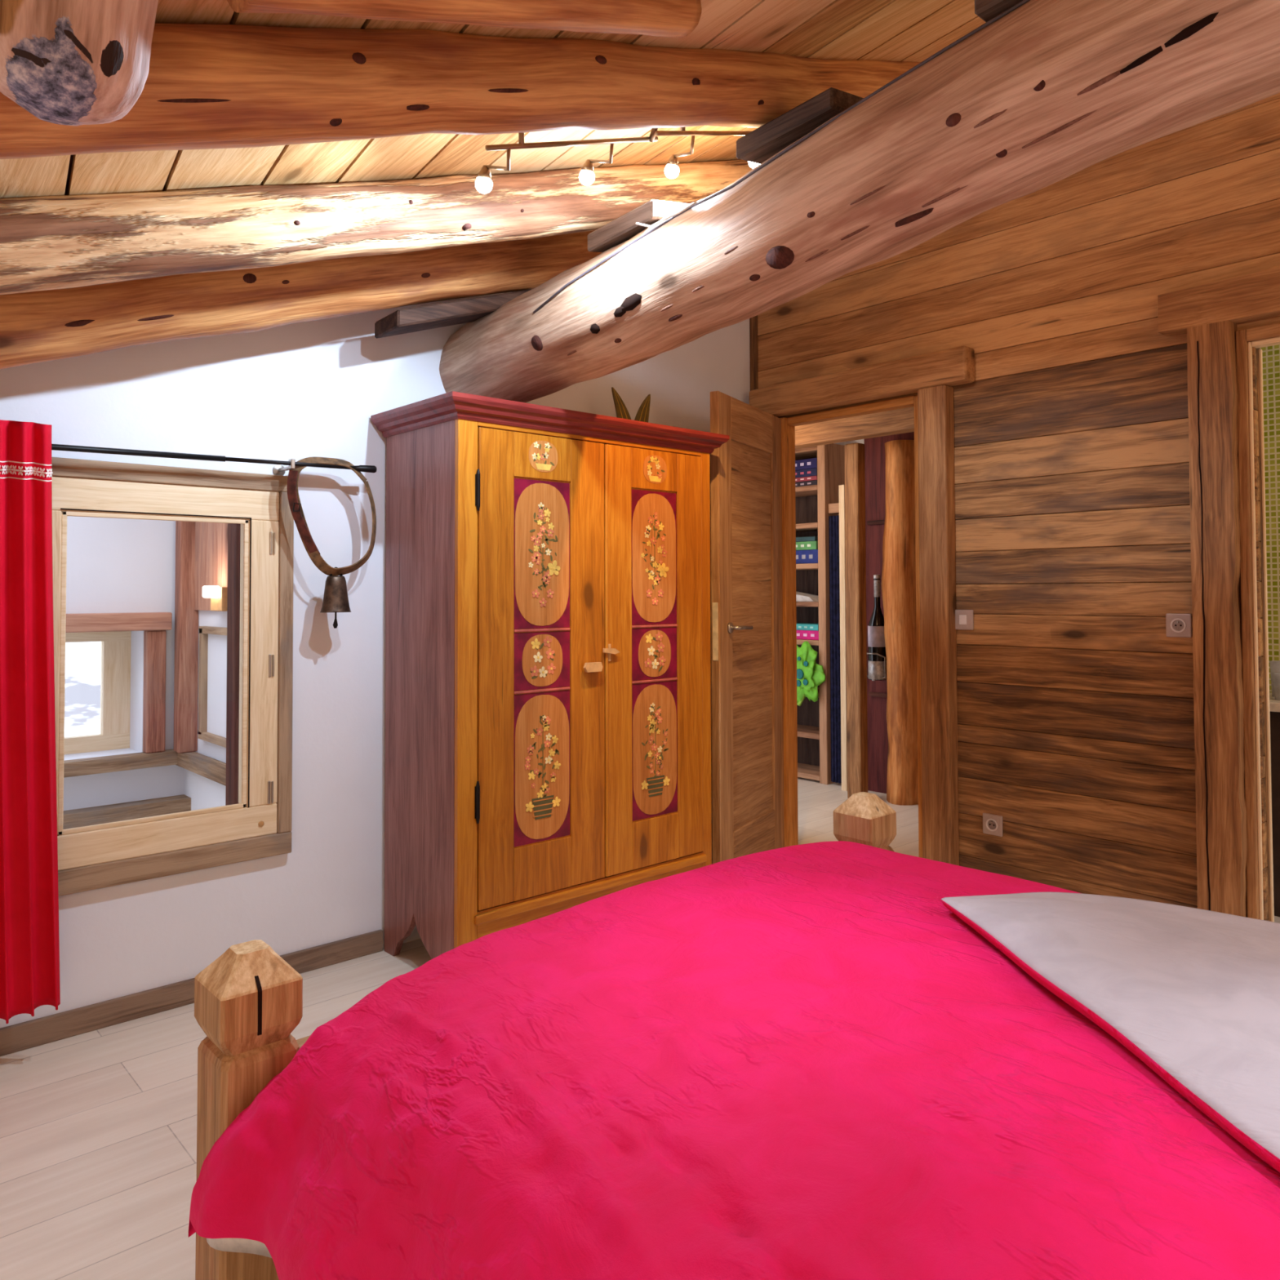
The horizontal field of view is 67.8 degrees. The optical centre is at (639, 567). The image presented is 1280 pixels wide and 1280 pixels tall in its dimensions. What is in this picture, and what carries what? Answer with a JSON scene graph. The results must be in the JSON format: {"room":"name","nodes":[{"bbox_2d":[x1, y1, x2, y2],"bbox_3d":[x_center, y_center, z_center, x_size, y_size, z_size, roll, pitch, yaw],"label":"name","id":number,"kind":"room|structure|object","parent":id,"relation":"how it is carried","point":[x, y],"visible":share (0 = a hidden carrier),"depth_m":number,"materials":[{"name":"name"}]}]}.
{"room":"bedroom","nodes":[
{"label":"bedroom","id":0,"kind":"room"},
{"bbox_2d":[63,515,184,810],"bbox_3d":[-3.198,-0.015,3.514,3.185,3.300,0.300,1,-2,-42],"label":"wall","id":1,"kind":"structure","parent":0,"point":[114,565],"depth_m":4.18,"materials":[{"name":"white paint"}]},
{"bbox_2d":[64,631,131,754],"bbox_3d":[-2.563,0.548,4.175,0.590,0.545,0.050,1,-2,-42],"label":"window","id":2,"kind":"structure","parent":1,"relation":"in","point":[115,682],"depth_m":4.30,"materials":[{"name":"brown wood"}]},
{"bbox_2d":[65,612,172,632],"bbox_3d":[-2.507,0.231,3.878,1.105,0.078,0.080,1,-2,-42],"label":"lintel","id":3,"kind":"object","parent":1,"relation":"attached to","point":[138,621],"visible":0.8,"depth_m":4.07,"materials":[{"name":"brown wood"}]},
{"bbox_2d":[63,748,177,777],"bbox_3d":[-2.923,0.828,3.489,2.385,0.060,0.070,1,-2,-42],"label":"trim","id":4,"kind":"structure","parent":1,"relation":"attached to","point":[97,765],"depth_m":4.08,"materials":[{"name":"brown wood"}]},
{"bbox_2d":[62,794,191,829],"bbox_3d":[-2.912,1.050,3.472,2.385,0.085,0.100,1,-2,-42],"label":"trim","id":5,"kind":"structure","parent":1,"relation":"attached to","point":[86,816],"depth_m":4.07,"materials":[{"name":"brown wood"}]},
{"bbox_2d":[142,630,166,753],"bbox_3d":[-2.145,0.546,4.210,0.078,0.537,0.060,1,-2,-42],"label":"jamb","id":6,"kind":"object","parent":1,"relation":"attached to","point":[154,641],"visible":0.89,"depth_m":4.19,"materials":[{"name":"brown wood"}]},
{"bbox_2d":[183,609,226,810],"bbox_3d":[-1.828,-0.003,4.136,0.080,3.300,0.620,1,-2,-42],"label":"wall","id":7,"kind":"structure","parent":0,"point":[204,793],"depth_m":4.14,"materials":[{"name":"white paint"}]},
{"bbox_2d":[176,751,226,786],"bbox_3d":[-1.742,0.841,3.932,0.060,0.060,1.000,1,-2,-42],"label":"trim","id":8,"kind":"structure","parent":7,"relation":"attached to","point":[215,770],"depth_m":4.00,"materials":[{"name":"brown wood"}]},
{"bbox_2d":[173,520,198,753],"bbox_3d":[-2.028,-0.414,4.277,0.080,2.470,0.080,1,-2,-42],"label":"timber post","id":9,"kind":"object","parent":8,"relation":"on","point":[186,618],"visible":0.44,"depth_m":4.22,"materials":[{"name":"brown wood"}]},
{"bbox_2d":[194,521,227,610],"bbox_3d":[-1.714,-0.737,4.005,0.050,1.840,0.760,1,-2,-42],"label":"trim","id":10,"kind":"structure","parent":7,"relation":"attached to","point":[211,538],"depth_m":4.11,"materials":[{"name":"brown wood"}]},
{"bbox_2d":[197,609,226,763],"bbox_3d":[-1.699,0.512,3.982,0.040,0.660,0.760,1,-2,-42],"label":"window","id":11,"kind":"structure","parent":7,"relation":"attached to","point":[217,644],"depth_m":4.08,"materials":[{"name":"white paint"}]},
{"bbox_2d":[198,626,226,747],"bbox_3d":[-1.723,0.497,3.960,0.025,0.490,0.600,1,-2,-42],"label":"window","id":12,"kind":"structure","parent":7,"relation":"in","point":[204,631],"depth_m":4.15,"materials":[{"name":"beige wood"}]},
{"bbox_2d":[202,585,227,611],"bbox_3d":[-1.762,0.129,3.949,0.070,0.105,0.140,1,-2,-42],"label":"wall lamp","id":13,"kind":"object","parent":7,"relation":"attached to","point":[218,595],"visible":0.9,"depth_m":3.91,"materials":[{"name":"brown wood"}]},
{"bbox_2d":[202,585,219,597],"bbox_3d":[-1.773,0.101,3.939,0.040,0.050,0.110,1,-2,-42],"label":"diffuser","id":14,"kind":"object","parent":13,"relation":"attached to","point":[211,591],"depth_m":3.90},
{"bbox_2d":[0,291,750,1027],"bbox_3d":[-1.347,-0.270,3.069,5.320,3.172,0.200,1,-2,-42],"label":"wall","id":15,"kind":"structure","parent":0,"point":[298,391],"depth_m":3.14,"materials":[{"name":"white paint"}]},
{"bbox_2d":[51,457,293,896],"bbox_3d":[-1.489,0.308,2.903,0.785,1.214,0.230,1,-2,-42],"label":"window","id":16,"kind":"structure","parent":15,"relation":"in","point":[101,855],"depth_m":2.93,"materials":[{"name":"brown wood"}]},
{"bbox_2d":[0,929,382,1056],"bbox_3d":[-2.064,1.262,2.225,3.171,0.070,0.018,1,-2,-42],"label":"baseboard","id":17,"kind":"structure","parent":15,"relation":"attached to","point":[22,1036],"depth_m":2.76,"materials":[{"name":"brown wood"}]},
{"bbox_2d":[51,444,377,475],"bbox_3d":[-1.473,-0.327,2.741,1.490,0.051,0.118,1,-2,-42],"label":"curtain rod","id":18,"kind":"object","parent":15,"relation":"attached to","point":[278,469],"visible":0.98,"depth_m":2.83,"materials":[{"name":"black metal"}]},
{"bbox_2d":[0,419,60,1023],"bbox_3d":[-1.730,0.390,2.370,0.518,1.556,0.057,1,-2,-42],"label":"curtain","id":19,"kind":"object","parent":18,"relation":"hanging from","point":[29,940],"visible":1,"depth_m":2.49,"materials":[{"name":"red fabric"}]},
{"bbox_2d":[286,457,376,628],"bbox_3d":[-0.998,-0.080,3.102,0.304,0.557,0.073,1,-2,-42],"label":"cowbell","id":20,"kind":"object","parent":18,"relation":"hanging from","point":[335,599],"visible":0.98,"depth_m":3.08,"materials":[{"name":"leather"}]},
{"bbox_2d":[439,0,1279,402],"bbox_3d":[0.743,-0.917,1.974,0.374,0.603,4.334,1,-2,-39],"label":"log beam","id":21,"kind":"structure","parent":15,"relation":"attached to","point":[1048,91],"depth_m":2.00,"materials":[{"name":"brown wood"}]},
{"bbox_2d":[374,288,531,338],"bbox_3d":[-0.626,-0.871,3.264,0.530,0.238,0.165,1,-2,-42],"label":"wooden block","id":22,"kind":"object","parent":21,"relation":"on","point":[408,320],"visible":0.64,"depth_m":3.15,"materials":[{"name":"brown wood"}]},
{"bbox_2d":[587,199,690,252],"bbox_3d":[0.002,-1.009,2.835,0.180,0.106,0.290,1,-2,-42],"label":"wedge","id":23,"kind":"object","parent":21,"relation":"on","point":[621,229],"visible":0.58,"depth_m":2.75,"materials":[{"name":"brown wood"}]},
{"bbox_2d":[533,0,1030,313],"bbox_3d":[0.221,-0.947,2.388,0.029,0.237,1.726,1,-2,-40],"label":"cable","id":24,"kind":"object","parent":21,"relation":"attached to","point":[1022,2],"visible":1,"depth_m":2.22,"materials":[{"name":"grey plastic"}]},
{"bbox_2d":[736,87,863,164],"bbox_3d":[0.407,-1.081,2.360,0.180,0.094,0.300,1,-2,-42],"label":"wooden block","id":25,"kind":"object","parent":21,"relation":"on","point":[768,140],"visible":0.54,"depth_m":2.29,"materials":[{"name":"brown wood"}]},
{"bbox_2d":[974,0,1022,22],"bbox_3d":[0.831,-1.141,1.835,0.180,0.089,0.310,1,-2,-42],"label":"wedge","id":26,"kind":"object","parent":21,"relation":"on","point":[986,10],"visible":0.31,"depth_m":1.87,"materials":[{"name":"brown wood"}]},
{"bbox_2d":[0,0,986,198],"bbox_3d":[0.066,-1.133,1.560,6.309,2.135,4.171,1,-2,-42],"label":"ceiling","id":27,"kind":"structure","parent":0,"point":[891,30],"depth_m":2.22,"materials":[{"name":"brown wood"}]},
{"bbox_2d":[0,0,158,125],"bbox_3d":[-0.667,-0.754,1.124,0.290,0.421,0.215,-1,-2,36],"label":"ceiling beam","id":28,"kind":"structure","parent":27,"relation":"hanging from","point":[64,62],"depth_m":1.11,"materials":[{"name":"brown wood"}]},
{"bbox_2d":[0,230,602,368],"bbox_3d":[-1.094,-0.811,2.750,4.925,1.856,0.252,1,-2,-42],"label":"log","id":29,"kind":"object","parent":27,"relation":"attached to","point":[49,325],"visible":0.44,"depth_m":2.65,"materials":[{"name":"brown wood"}]},
{"bbox_2d":[0,159,753,294],"bbox_3d":[-0.776,-0.874,2.402,4.909,1.828,0.206,1,-2,-42],"label":"log","id":30,"kind":"object","parent":27,"relation":"attached to","point":[47,242],"visible":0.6,"depth_m":2.27,"materials":[{"name":"brown wood"}]},
{"bbox_2d":[0,22,920,159],"bbox_3d":[-0.283,-0.926,1.857,4.906,1.892,0.197,1,-2,-42],"label":"log","id":31,"kind":"object","parent":27,"relation":"attached to","point":[207,86],"visible":0.66,"depth_m":1.66,"materials":[{"name":"brown wood"}]},
{"bbox_2d":[226,0,702,37],"bbox_3d":[-0.216,-0.901,1.491,0.852,0.374,0.109,1,-2,-42],"label":"log","id":32,"kind":"object","parent":27,"relation":"attached to","point":[659,18],"visible":1,"depth_m":1.50,"materials":[{"name":"brown wood"}]},
{"bbox_2d":[475,126,759,193],"bbox_3d":[0.036,-1.124,2.543,1.076,0.463,0.204,1,-2,-38],"label":"spotlight","id":33,"kind":"object","parent":27,"relation":"attached to","point":[483,183],"visible":0.8,"depth_m":2.42,"materials":[{"name":"brown metal"}]},
{"bbox_2d":[0,777,1279,1279],"bbox_3d":[0.599,1.332,2.733,7.800,0.060,6.500,1,-2,-42],"label":"floor","id":34,"kind":"structure","parent":0,"point":[98,1127],"depth_m":2.19,"materials":[{"name":"beige wood"}]},
{"bbox_2d":[194,791,896,1279],"bbox_3d":[0.776,0.812,1.285,1.863,0.900,2.436,1,-2,-42],"label":"bed","id":35,"kind":"object","parent":34,"relation":"on","point":[248,1002],"visible":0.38,"depth_m":1.52,"materials":[{"name":"brown wood"}]},
{"bbox_2d":[188,840,1279,1279],"bbox_3d":[0.694,0.774,1.234,1.790,0.414,2.203,1,-2,-42],"label":"duvet","id":36,"kind":"object","parent":35,"relation":"on","point":[835,1060],"visible":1,"depth_m":1.23,"materials":[{"name":"fabric"}]},
{"bbox_2d":[370,391,729,959],"bbox_3d":[-0.288,0.402,3.496,1.245,1.846,0.538,1,-2,-42],"label":"wardrobe","id":37,"kind":"object","parent":34,"relation":"on","point":[548,635],"visible":1,"depth_m":3.21,"materials":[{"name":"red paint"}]},
{"bbox_2d":[611,386,631,419],"bbox_3d":[-0.067,-0.618,3.876,0.122,0.212,0.009,1,-2,-42],"label":"leaf","id":38,"kind":"object","parent":37,"relation":"on","point":[621,411],"visible":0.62,"depth_m":3.86,"materials":[{"name":"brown wood"}]},
{"bbox_2d":[634,394,650,422],"bbox_3d":[0.004,-0.617,3.940,0.103,0.212,0.009,1,-2,-42],"label":"ski tip","id":39,"kind":"object","parent":37,"relation":"on","point":[642,414],"visible":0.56,"depth_m":3.95,"materials":[{"name":"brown wood"}]},
{"bbox_2d":[795,443,844,784],"bbox_3d":[1.061,0.301,6.489,0.300,2.200,0.725,1,-2,-42],"label":"bookcase","id":40,"kind":"object","parent":34,"relation":"on","point":[811,502],"visible":0.3,"depth_m":6.22,"materials":[{"name":"brown wood"}]},
{"bbox_2d":[795,480,817,487],"bbox_3d":[1.068,-0.547,6.471,0.201,0.035,0.480,1,-2,-42],"label":"game box","id":41,"kind":"object","parent":40,"relation":"on","point":[814,482],"visible":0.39,"depth_m":6.29,"materials":[{"name":"black cardboard"}]},
{"bbox_2d":[795,475,817,482],"bbox_3d":[1.068,-0.579,6.471,0.201,0.028,0.480,1,-2,-42],"label":"game box","id":42,"kind":"object","parent":41,"relation":"on","point":[811,477],"visible":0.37,"depth_m":6.29,"materials":[{"name":"red cardboard"}]},
{"bbox_2d":[795,467,817,478],"bbox_3d":[1.068,-0.619,6.473,0.201,0.050,0.480,1,-2,-42],"label":"game box","id":43,"kind":"object","parent":42,"relation":"on","point":[808,472],"visible":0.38,"depth_m":6.29,"materials":[{"name":"blue cardboard"}]},
{"bbox_2d":[795,457,817,470],"bbox_3d":[1.068,-0.678,6.474,0.201,0.065,0.480,1,-2,-42],"label":"game box","id":44,"kind":"object","parent":43,"relation":"on","point":[811,463],"visible":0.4,"depth_m":6.29,"materials":[{"name":"blue cardboard"}]},
{"bbox_2d":[795,549,817,564],"bbox_3d":[1.073,-0.064,6.454,0.201,0.090,0.490,1,-2,-42],"label":"game box","id":45,"kind":"object","parent":40,"relation":"on","point":[802,557],"visible":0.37,"depth_m":6.28,"materials":[{"name":"blue cardboard"}]},
{"bbox_2d":[795,541,817,550],"bbox_3d":[1.073,-0.138,6.456,0.201,0.055,0.450,1,-2,-42],"label":"game box","id":46,"kind":"object","parent":45,"relation":"on","point":[805,545],"visible":0.39,"depth_m":6.28,"materials":[{"name":"green cardboard"}]},
{"bbox_2d":[795,536,817,542],"bbox_3d":[1.080,-0.182,6.450,0.200,0.030,0.410,1,-2,-42],"label":"game box","id":47,"kind":"object","parent":46,"relation":"on","point":[808,538],"visible":0.24,"depth_m":6.28,"materials":[{"name":"cardboard"}]},
{"bbox_2d":[795,591,818,601],"bbox_3d":[1.067,0.197,6.441,0.160,0.066,0.390,1,-2,-42],"label":"paper stack","id":48,"kind":"object","parent":40,"relation":"on","point":[800,597],"visible":0.45,"depth_m":6.32,"materials":[{"name":"white paper"}]},
{"bbox_2d":[796,630,818,639],"bbox_3d":[1.078,0.450,6.436,0.201,0.060,0.500,1,-2,-42],"label":"game box","id":49,"kind":"object","parent":40,"relation":"on","point":[801,634],"visible":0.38,"depth_m":6.26,"materials":[{"name":"pink cardboard"}]},
{"bbox_2d":[796,622,818,631],"bbox_3d":[1.098,0.399,6.416,0.201,0.040,0.400,1,-2,-42],"label":"game box","id":50,"kind":"object","parent":49,"relation":"on","point":[800,626],"visible":0.44,"depth_m":6.28,"materials":[{"name":"teal cardboard"}]},
{"bbox_2d":[796,640,825,706],"bbox_3d":[1.059,0.692,6.196,0.072,0.425,0.348,1,-2,-42],"label":"plush toy","id":51,"kind":"object","parent":40,"relation":"hanging from","point":[810,674],"visible":0.69,"depth_m":6.15,"materials":[{"name":"green fabric"}]},
{"bbox_2d":[796,656,808,686],"bbox_3d":[1.033,0.677,6.181,0.012,0.196,0.138,1,-2,-42],"label":"dots","id":52,"kind":"object","parent":51,"relation":"attached to","point":[802,661],"depth_m":6.17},
{"bbox_2d":[844,442,867,798],"bbox_3d":[1.284,0.320,5.662,0.080,2.115,0.100,1,-2,-42],"label":"timber post","id":53,"kind":"object","parent":34,"relation":"on","point":[855,464],"visible":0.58,"depth_m":5.63,"materials":[{"name":"brown wood"}]},
{"bbox_2d":[881,440,918,805],"bbox_3d":[1.544,0.319,5.614,0.223,2.119,0.216,0,-2,1],"label":"log post","id":54,"kind":"object","parent":34,"relation":"on","point":[899,554],"visible":0.85,"depth_m":5.53,"materials":[{"name":"brown wood"}]},
{"bbox_2d":[917,384,959,865],"bbox_3d":[1.208,0.299,3.859,0.073,2.062,0.127,1,-2,-42],"label":"post","id":55,"kind":"object","parent":34,"relation":"on","point":[935,425],"visible":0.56,"depth_m":3.83,"materials":[{"name":"brown wood"}]},
{"bbox_2d":[1186,320,1247,917],"bbox_3d":[1.886,0.257,3.104,0.084,2.100,0.131,1,-2,-42],"label":"post","id":56,"kind":"object","parent":34,"relation":"on","point":[1221,839],"visible":0.94,"depth_m":3.08,"materials":[{"name":"brown wood"}]},
{"bbox_2d":[1269,692,1279,916],"bbox_3d":[2.847,0.906,3.368,0.410,0.810,1.600,1,-2,-42],"label":"vanity unit","id":57,"kind":"object","parent":34,"relation":"on","point":[1274,704],"visible":0.02,"depth_m":3.61,"materials":[{"name":"brown wood"}]},
{"bbox_2d":[1269,692,1279,711],"bbox_3d":[2.845,0.519,3.378,0.410,0.035,1.600,1,-2,-42],"label":"countertop","id":58,"kind":"structure","parent":57,"relation":"on","point":[1274,704],"depth_m":3.59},
{"bbox_2d":[1269,660,1279,697],"bbox_3d":[2.535,0.442,3.774,0.068,0.140,0.068,1,-2,-42],"label":"tumbler","id":59,"kind":"object","parent":58,"relation":"on","point":[1274,664],"visible":0.58,"depth_m":3.77,"materials":[{"name":"glass"}]},
{"bbox_2d":[1272,672,1279,700],"bbox_3d":[2.473,0.460,3.664,0.068,0.100,0.068,1,-2,-42],"label":"tumbler","id":60,"kind":"object","parent":58,"relation":"on","point":[1276,677],"visible":1,"depth_m":3.66,"materials":[{"name":"glass"}]},
{"bbox_2d":[834,439,864,445],"bbox_3d":[1.673,0.040,6.178,0.060,2.700,2.900,1,-2,-42],"label":"wall","id":61,"kind":"structure","parent":0,"point":[860,441],"depth_m":6.42,"materials":[{"name":"white paint"}]},
{"bbox_2d":[863,431,914,793],"bbox_3d":[1.618,0.229,5.758,0.060,2.300,0.560,1,-2,-42],"label":"wall","id":62,"kind":"structure","parent":0,"point":[874,447],"depth_m":5.89,"materials":[{"name":"brown wood"}]},
{"bbox_2d":[828,502,839,514],"bbox_3d":[1.304,-0.380,6.126,0.090,0.060,0.160,1,-2,-42],"label":"trim","id":63,"kind":"structure","parent":62,"relation":"attached to","point":[833,508],"depth_m":6.12,"materials":[{"name":"brown wood"}]},
{"bbox_2d":[828,515,841,783],"bbox_3d":[1.269,0.519,6.067,0.032,1.700,0.140,1,-2,-42],"label":"cloth hanging","id":64,"kind":"object","parent":63,"relation":"hanging from","point":[833,521],"visible":0.53,"depth_m":6.08,"materials":[{"name":"blue fabric"}]},
{"bbox_2d":[839,484,847,791],"bbox_3d":[1.281,0.436,5.953,0.050,1.900,0.040,1,-2,-42],"label":"trim","id":65,"kind":"structure","parent":62,"relation":"attached to","point":[842,487],"depth_m":5.93,"materials":[{"name":"brown wood"}]},
{"bbox_2d":[866,520,884,524],"bbox_3d":[1.489,-0.278,5.852,0.020,0.024,0.210,1,-2,-42],"label":"trim","id":66,"kind":"structure","parent":62,"relation":"attached to","point":[876,522],"depth_m":5.88,"materials":[{"name":"brown wood"}]},
{"bbox_2d":[866,574,886,680],"bbox_3d":[1.431,0.365,5.774,0.140,0.641,0.145,0,-2,8],"label":"wine bottle","id":67,"kind":"object","parent":62,"relation":"hanging from","point":[877,660],"visible":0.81,"depth_m":5.73,"materials":[{"name":"black glass"}]},
{"bbox_2d":[868,691,887,697],"bbox_3d":[1.493,0.782,5.824,0.020,0.024,0.210,1,-2,-42],"label":"trim","id":68,"kind":"structure","parent":62,"relation":"attached to","point":[870,694],"depth_m":5.84,"materials":[{"name":"brown wood"}]},
{"bbox_2d":[749,93,1279,921],"bbox_3d":[1.859,-0.389,3.247,0.072,3.400,3.891,1,-2,-42],"label":"wall","id":69,"kind":"structure","parent":0,"point":[1076,711],"depth_m":3.48,"materials":[{"name":"brown wood"}]},
{"bbox_2d":[710,391,922,863],"bbox_3d":[0.672,0.308,4.016,0.775,2.055,0.775,1,-2,-42],"label":"door","id":70,"kind":"structure","parent":69,"relation":"in","point":[753,625],"depth_m":4.16,"materials":[{"name":"brown wood"}]},
{"bbox_2d":[749,346,974,417],"bbox_3d":[0.928,-0.792,4.185,0.083,0.138,1.127,1,-2,-42],"label":"lintel","id":71,"kind":"object","parent":69,"relation":"attached to","point":[953,366],"visible":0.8,"depth_m":4.07,"materials":[{"name":"brown wood"}]},
{"bbox_2d":[955,609,973,630],"bbox_3d":[1.293,0.210,3.806,0.016,0.080,0.080,1,-2,-42],"label":"light switch","id":72,"kind":"object","parent":69,"relation":"attached to","point":[964,619],"visible":1,"depth_m":3.80,"materials":[{"name":"white plastic"}]},
{"bbox_2d":[982,812,1003,836],"bbox_3d":[1.367,1.000,3.701,0.022,0.080,0.080,1,-2,-42],"label":"wall socket","id":73,"kind":"object","parent":69,"relation":"attached to","point":[992,824],"visible":1,"depth_m":3.70,"materials":[{"name":"plastic"}]},
{"bbox_2d":[1165,613,1192,637],"bbox_3d":[1.820,0.197,3.221,0.022,0.080,0.080,1,-2,-42],"label":"wall socket","id":74,"kind":"object","parent":69,"relation":"attached to","point":[1177,625],"visible":1,"depth_m":3.22,"materials":[{"name":"plastic"}]},
{"bbox_2d":[1157,266,1279,336],"bbox_3d":[2.297,-0.871,2.678,0.083,0.150,1.540,1,-2,-42],"label":"lintel","id":75,"kind":"object","parent":69,"relation":"attached to","point":[1255,296],"visible":1,"depth_m":3.08,"materials":[{"name":"brown wood"}]},
{"bbox_2d":[1235,322,1279,921],"bbox_3d":[2.398,0.255,2.625,0.090,2.075,1.275,1,-2,-42],"label":"trim","id":76,"kind":"structure","parent":69,"relation":"attached to","point":[1266,335],"depth_m":3.06,"materials":[{"name":"brown wood"}]},
{"bbox_2d":[1259,344,1279,692],"bbox_3d":[3.160,-0.039,3.410,0.060,2.700,2.400,1,-2,-42],"label":"wall","id":77,"kind":"structure","parent":0,"point":[1270,354],"depth_m":3.96,"materials":[{"name":"green tile"}]},
{"bbox_3d":[1.964,-0.005,4.525,1.812,2.700,0.060,1,-2,-42],"label":"wall","id":78,"kind":"structure","parent":0,"visible":0},
{"bbox_2d":[795,406,914,448],"bbox_3d":[1.169,-0.822,5.585,0.110,0.165,2.540,1,-2,-42],"label":"ceiling beam","id":79,"kind":"structure","parent":78,"relation":"attached to","point":[898,421],"depth_m":5.44,"materials":[{"name":"brown wood"}]},
{"label":"outside","id":80,"kind":"structure","parent":0,"visible":0},
{"bbox_2d":[64,641,101,737],"bbox_3d":[-21.185,-2.775,15.975,70.000,15.000,28.000,1,-2,-42],"label":"snowy hillside","id":81,"kind":"structure","parent":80,"point":[82,659],"depth_m":15.07,"materials":[{"name":"white snow"}]},
{"bbox_3d":[-2.683,1.405,2.839,3.085,0.060,1.329,1,-2,-42],"label":"floor","id":82,"kind":"structure","parent":0,"visible":0},
{"bbox_2d":[225,523,240,805],"bbox_3d":[-1.478,-0.138,3.620,0.140,3.060,0.100,1,-2,-42],"label":"timber post","id":83,"kind":"object","parent":82,"relation":"on","point":[233,529],"visible":0.04,"depth_m":3.54,"materials":[{"name":"brown wood"}]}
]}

